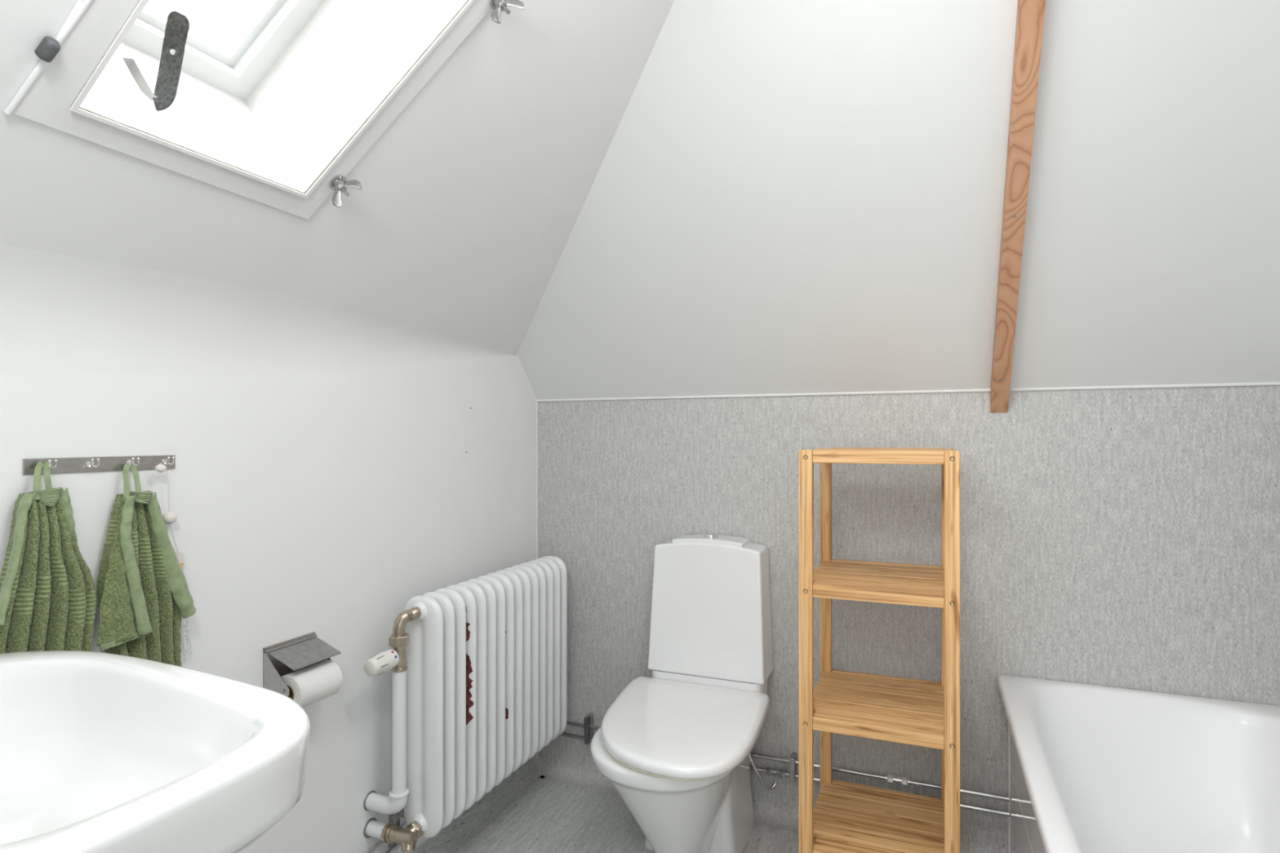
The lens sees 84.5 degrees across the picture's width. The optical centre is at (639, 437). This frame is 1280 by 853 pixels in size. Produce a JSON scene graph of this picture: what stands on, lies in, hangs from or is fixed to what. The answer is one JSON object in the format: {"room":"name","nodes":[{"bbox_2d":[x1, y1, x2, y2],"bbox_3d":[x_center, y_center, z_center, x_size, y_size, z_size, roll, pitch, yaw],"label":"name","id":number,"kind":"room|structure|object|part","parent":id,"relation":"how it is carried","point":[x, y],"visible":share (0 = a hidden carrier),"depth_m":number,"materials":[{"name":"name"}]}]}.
{"room":"bathroom","nodes":[
{"label":"bathroom","id":0,"kind":"room"},
{"bbox_2d":[0,355,536,852],"bbox_3d":[-1.014,0.477,1.137,0.001,1.546,3.300,0,0,22],"label":"wall","id":1,"kind":"structure","parent":0,"point":[322,503],"depth_m":1.70,"materials":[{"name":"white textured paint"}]},
{"bbox_2d":[22,454,175,474],"bbox_3d":[-0.951,0.047,1.261,0.020,0.026,0.251,0,0,22],"label":"hook rail","id":2,"kind":"object","parent":1,"relation":"attached to","point":[102,464],"visible":1,"depth_m":1.25,"materials":[{"name":"metal"}]},
{"bbox_2d":[0,461,96,653],"bbox_3d":[-0.976,0.236,1.156,0.038,0.397,0.161,0,0,20],"label":"hand towel","id":3,"kind":"object","parent":2,"relation":"hanging from","point":[48,602],"visible":0.87,"depth_m":1.15,"materials":[{"name":"green fabric"}]},
{"bbox_2d":[96,464,195,666],"bbox_3d":[-0.910,0.287,1.303,0.051,0.480,0.179,0,0,22],"label":"hand towel","id":4,"kind":"object","parent":2,"relation":"hanging from","point":[143,593],"visible":0.9,"depth_m":1.29,"materials":[{"name":"green fabric"}]},
{"bbox_2d":[155,463,191,653],"bbox_3d":[-0.906,0.238,1.363,0.026,0.380,0.079,0,0,8],"label":"ornament","id":5,"kind":"object","parent":2,"relation":"hanging from","point":[169,517],"visible":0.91,"depth_m":1.35,"materials":[{"name":"white wood"}]},
{"bbox_2d":[262,631,341,696],"bbox_3d":[-0.771,0.531,1.612,0.088,0.128,0.143,0,0,22],"label":"toilet paper holder","id":6,"kind":"object","parent":1,"relation":"attached to","point":[284,658],"visible":0.77,"depth_m":1.59,"materials":[{"name":"metal"}]},
{"bbox_3d":[-0.809,0.531,1.629,0.005,0.128,0.140,0,0,22],"label":"plate","id":7,"kind":"part","parent":6,"relation":"part of","materials":[{"name":"metal"}]},
{"bbox_2d":[281,659,342,708],"bbox_3d":[-0.755,0.565,1.606,0.083,0.083,0.118,0,0,22],"label":"toilet paper roll","id":8,"kind":"object","parent":6,"relation":"on","point":[312,684],"visible":0.8,"depth_m":1.58,"materials":[{"name":"white paper"}]},
{"bbox_2d":[364,821,406,852],"bbox_3d":[-0.770,1.083,1.658,0.013,0.089,2.048,0,0,22],"label":"pipe","id":9,"kind":"object","parent":1,"relation":"attached to","point":[403,824],"visible":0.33,"depth_m":1.85,"materials":[{"name":"silver metal"}]},
{"bbox_2d":[363,670,408,814],"bbox_3d":[-0.660,0.794,1.844,0.122,0.384,0.049,0,0,22],"label":"riser pipe","id":10,"kind":"object","parent":1,"relation":"attached to","point":[397,800],"visible":0.99,"depth_m":1.82,"materials":[{"name":"white metal"}]},
{"bbox_2d":[384,843,401,852],"bbox_3d":[-0.770,1.125,1.658,0.013,0.089,2.048,0,0,22],"label":"pipe","id":11,"kind":"object","parent":1,"relation":"attached to","point":[392,849],"visible":0.02,"depth_m":1.90,"materials":[{"name":"silver metal"}]},
{"bbox_2d":[363,817,424,852],"bbox_3d":[-0.643,1.035,1.845,0.150,0.065,0.065,0,0,22],"label":"valve","id":12,"kind":"object","parent":1,"relation":"attached to","point":[388,833],"visible":1,"depth_m":1.83,"materials":[{"name":"gold metal"}]},
{"bbox_2d":[388,808,404,850],"bbox_3d":[-0.651,1.074,1.926,0.074,0.112,0.025,0,0,22],"label":"bracket","id":13,"kind":"object","parent":1,"relation":"attached to","point":[394,818],"visible":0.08,"depth_m":1.92,"materials":[{"name":"silver metal"}]},
{"bbox_2d":[412,753,543,852],"bbox_3d":[-0.769,1.218,1.650,0.064,0.061,2.165,0,0,22],"label":"baseboard","id":14,"kind":"structure","parent":1,"relation":"attached to","point":[473,821],"depth_m":2.31,"materials":[{"name":"grey plastic"}]},
{"bbox_2d":[404,555,567,838],"bbox_3d":[-0.448,0.739,2.182,0.126,0.638,0.730,0,0,22],"label":"radiator","id":15,"kind":"object","parent":1,"relation":"attached to","point":[486,655],"visible":0.97,"depth_m":2.02,"materials":[{"name":"white metal"}]},
{"bbox_2d":[364,607,421,675],"bbox_3d":[-0.629,0.523,1.793,0.075,0.162,0.143,0,0,22],"label":"radiator valve","id":16,"kind":"object","parent":15,"relation":"attached to","point":[394,660],"visible":1,"depth_m":1.81,"materials":[{"name":"silver metal"}]},
{"bbox_3d":[-0.655,0.566,1.760,0.049,0.049,0.061,0,0,22],"label":"thermostat knob","id":17,"kind":"part","parent":16,"relation":"part of","materials":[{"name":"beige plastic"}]},
{"bbox_2d":[515,355,537,757],"bbox_3d":[-0.416,0.476,2.598,0.006,1.548,0.146,0,0,22],"label":"trim","id":18,"kind":"structure","parent":1,"relation":"attached to","point":[516,356],"depth_m":2.66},
{"bbox_2d":[0,0,674,377],"bbox_3d":[-0.521,-0.587,0.859,1.122,1.127,3.157,0,0,22],"label":"ceiling","id":19,"kind":"structure","parent":0,"point":[468,206],"depth_m":1.47,"materials":[{"name":"white paint"}]},
{"bbox_2d":[4,0,491,219],"bbox_3d":[-0.539,-0.805,1.122,0.715,0.760,0.589,0,0,22],"label":"window","id":20,"kind":"structure","parent":19,"relation":"attached to","point":[307,88],"depth_m":1.30,"materials":[{"name":"white paint"}]},
{"bbox_2d":[34,35,60,62],"bbox_3d":[-0.755,-0.496,0.898,0.029,0.028,0.017,0,0,15],"label":"clip","id":21,"kind":"object","parent":20,"relation":"attached to","point":[48,48],"visible":1,"depth_m":0.89,"materials":[{"name":"grey metal"}]},
{"bbox_3d":[-0.758,-0.500,0.908,0.163,0.148,0.008,0,0,15],"label":"frame rail","id":22,"kind":"part","parent":20,"relation":"part of","materials":[{"name":"white paint"}]},
{"bbox_2d":[121,11,189,111],"bbox_3d":[-0.767,-0.594,1.117,0.111,0.154,0.019,0,0,4],"label":"handle","id":23,"kind":"object","parent":20,"relation":"hanging from","point":[177,26],"visible":1,"depth_m":1.12,"materials":[{"name":"grey metal"}]},
{"bbox_3d":[-0.789,-0.568,1.115,0.066,0.072,0.004,0,0,3],"label":"hook plate","id":24,"kind":"part","parent":23,"relation":"part of","materials":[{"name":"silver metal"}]},
{"bbox_3d":[-0.614,-0.922,1.147,0.557,0.526,0.480,0,0,22],"label":"sash","id":25,"kind":"part","parent":20,"relation":"part of","materials":[{"name":"white paint"}]},
{"bbox_2d":[329,176,361,207],"bbox_3d":[-0.574,-0.480,1.372,0.061,0.062,0.034,0,0,22],"label":"nut","id":26,"kind":"object","parent":20,"relation":"attached to","point":[340,184],"visible":1,"depth_m":1.37,"materials":[{"name":"silver metal"}]},
{"bbox_2d":[489,0,524,23],"bbox_3d":[-0.245,-0.786,1.292,0.060,0.061,0.036,0,0,22],"label":"nut","id":27,"kind":"object","parent":20,"relation":"attached to","point":[497,6],"visible":1,"depth_m":1.29,"materials":[{"name":"silver metal"}]},
{"bbox_2d":[459,778,816,852],"bbox_3d":[0.034,1.250,0.710,2.262,0.001,3.300,0,0,22],"label":"floor","id":28,"kind":"structure","parent":0,"point":[553,816],"depth_m":2.25,"materials":[{"name":"grey plastic"}]},
{"bbox_2d":[590,533,777,852],"bbox_3d":[0.129,0.784,2.052,0.469,0.931,0.726,0,0,22],"label":"toilet","id":29,"kind":"object","parent":28,"relation":"on","point":[676,744],"visible":1,"depth_m":2.13,"materials":[{"name":"white ceramic"}]},
{"bbox_3d":[0.097,0.821,1.988,0.450,0.012,0.560,0,0,22],"label":"seat","id":30,"kind":"part","parent":29,"relation":"part of","materials":[{"name":"plastic"}]},
{"bbox_3d":[0.100,0.799,1.982,0.469,0.030,0.574,0,0,22],"label":"lid","id":31,"kind":"part","parent":29,"relation":"part of","materials":[{"name":"white plastic"}]},
{"bbox_3d":[0.237,0.340,2.333,0.236,0.023,0.116,0,0,22],"label":"cistern lid","id":32,"kind":"part","parent":29,"relation":"part of","materials":[{"name":"white ceramic"}]},
{"bbox_2d":[799,447,959,852],"bbox_3d":[0.649,0.639,1.895,0.372,1.221,0.401,0,0,22],"label":"shelf unit","id":33,"kind":"object","parent":28,"relation":"on","point":[846,817],"visible":1,"depth_m":1.78,"materials":[{"name":"brown wood"}]},
{"bbox_3d":[0.422,0.640,1.786,0.034,1.220,0.027,0,0,22],"label":"post","id":34,"kind":"part","parent":33,"relation":"part of","materials":[{"name":"brown wood"}]},
{"bbox_3d":[0.563,0.640,2.132,0.034,1.220,0.027,0,0,22],"label":"post","id":35,"kind":"part","parent":33,"relation":"part of","materials":[{"name":"brown wood"}]},
{"bbox_3d":[0.579,1.053,1.723,0.305,0.032,0.020,0,0,22],"label":"shelf rail","id":36,"kind":"part","parent":33,"relation":"part of","materials":[{"name":"brown wood"}]},
{"bbox_3d":[0.579,0.719,1.723,0.305,0.032,0.020,0,0,22],"label":"shelf rail","id":37,"kind":"part","parent":33,"relation":"part of","materials":[{"name":"brown wood"}]},
{"bbox_3d":[0.579,0.385,1.723,0.305,0.032,0.020,0,0,22],"label":"shelf rail","id":38,"kind":"part","parent":33,"relation":"part of","materials":[{"name":"brown wood"}]},
{"bbox_3d":[0.579,0.047,1.723,0.305,0.032,0.020,0,0,22],"label":"shelf rail","id":39,"kind":"part","parent":33,"relation":"part of","materials":[{"name":"brown wood"}]},
{"bbox_3d":[0.720,1.052,2.069,0.305,0.034,0.019,0,0,22],"label":"shelf rail","id":40,"kind":"part","parent":33,"relation":"part of","materials":[{"name":"brown wood"}]},
{"bbox_3d":[0.720,0.718,2.069,0.305,0.034,0.019,0,0,22],"label":"shelf rail","id":41,"kind":"part","parent":33,"relation":"part of","materials":[{"name":"brown wood"}]},
{"bbox_3d":[0.720,0.384,2.069,0.305,0.034,0.019,0,0,22],"label":"shelf rail","id":42,"kind":"part","parent":33,"relation":"part of","materials":[{"name":"brown wood"}]},
{"bbox_3d":[0.720,0.046,2.069,0.305,0.034,0.019,0,0,22],"label":"shelf rail","id":43,"kind":"part","parent":33,"relation":"part of","materials":[{"name":"brown wood"}]},
{"bbox_3d":[0.876,0.640,2.004,0.034,1.220,0.027,0,0,22],"label":"post","id":44,"kind":"part","parent":33,"relation":"part of","materials":[{"name":"brown wood"}]},
{"bbox_3d":[0.735,0.640,1.659,0.034,1.220,0.027,0,0,22],"label":"post","id":45,"kind":"part","parent":33,"relation":"part of","materials":[{"name":"brown wood"}]},
{"bbox_2d":[996,674,1279,852],"bbox_3d":[1.051,0.972,1.147,0.701,0.557,1.719,0,0,22],"label":"bathtub","id":46,"kind":"object","parent":28,"relation":"on","point":[1092,768],"visible":1,"depth_m":1.81,"materials":[{"name":"white ceramic"}]},
{"bbox_3d":[0.758,1.088,1.261,0.006,0.284,1.708,0,0,22],"label":"panel","id":47,"kind":"part","parent":46,"relation":"part of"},
{"bbox_3d":[0.758,0.833,1.261,0.006,0.222,1.708,0,0,22],"label":"panel","id":48,"kind":"part","parent":46,"relation":"part of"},
{"bbox_2d":[516,0,1279,399],"bbox_3d":[0.486,-0.644,1.818,2.262,1.011,0.906,0,0,22],"label":"ceiling","id":49,"kind":"structure","parent":0,"point":[785,196],"depth_m":1.77,"materials":[{"name":"white paint"}]},
{"bbox_2d":[990,0,1045,413],"bbox_3d":[0.883,-0.602,1.647,0.046,1.055,0.921,0,0,22],"label":"batten","id":50,"kind":"object","parent":49,"relation":"attached to","point":[1030,13],"visible":1,"depth_m":1.65,"materials":[{"name":"brown wood"}]},
{"bbox_2d":[537,385,1279,843],"bbox_3d":[0.657,0.555,2.238,2.262,1.389,0.001,0,0,22],"label":"wall","id":51,"kind":"structure","parent":0,"point":[1118,538],"depth_m":2.11,"materials":[{"name":"grey plastic"}]},
{"bbox_2d":[583,713,593,744],"bbox_3d":[-0.185,1.055,2.554,0.018,0.096,0.048,0,0,22],"label":"bracket","id":52,"kind":"object","parent":51,"relation":"attached to","point":[588,721],"visible":0.85,"depth_m":2.54,"materials":[{"name":"silver metal"}]},
{"bbox_2d":[537,752,1008,852],"bbox_3d":[0.644,1.218,2.207,2.262,0.061,0.064,0,0,22],"label":"baseboard","id":53,"kind":"structure","parent":51,"relation":"attached to","point":[767,811],"depth_m":2.34,"materials":[{"name":"grey plastic"}]},
{"bbox_2d":[560,732,1009,817],"bbox_3d":[0.343,1.087,2.320,1.558,0.025,0.036,0,0,22],"label":"pipe","id":54,"kind":"object","parent":51,"relation":"attached to","point":[769,771],"visible":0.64,"depth_m":2.26,"materials":[{"name":"silver metal"}]},
{"bbox_2d":[566,720,1009,801],"bbox_3d":[0.346,1.043,2.327,1.558,0.025,0.022,0,0,22],"label":"pipe","id":55,"kind":"object","parent":51,"relation":"attached to","point":[889,778],"visible":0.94,"depth_m":2.16,"materials":[{"name":"silver metal"}]},
{"bbox_2d":[789,752,796,782],"bbox_3d":[0.496,1.065,2.277,0.018,0.076,0.048,0,0,22],"label":"bracket","id":56,"kind":"object","parent":51,"relation":"attached to","point":[793,767],"visible":0.93,"depth_m":2.25,"materials":[{"name":"silver metal"}]},
{"bbox_2d":[535,382,1279,401],"bbox_3d":[0.656,-0.141,2.234,2.262,0.009,0.009,0,0,22],"label":"trim","id":57,"kind":"structure","parent":51,"relation":"attached to","point":[1264,383],"depth_m":2.14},
{"bbox_3d":[-0.224,0.050,0.078,2.262,2.400,0.335,0,0,22],"label":"wall","id":58,"kind":"structure","parent":0,"visible":0},
{"bbox_2d":[0,650,310,852],"bbox_3d":[-0.736,0.545,0.753,0.706,0.450,0.521,0,0,22],"label":"washbasin","id":59,"kind":"object","parent":58,"relation":"attached to","point":[100,753],"visible":1,"depth_m":0.88,"materials":[{"name":"white ceramic"}]}
]}

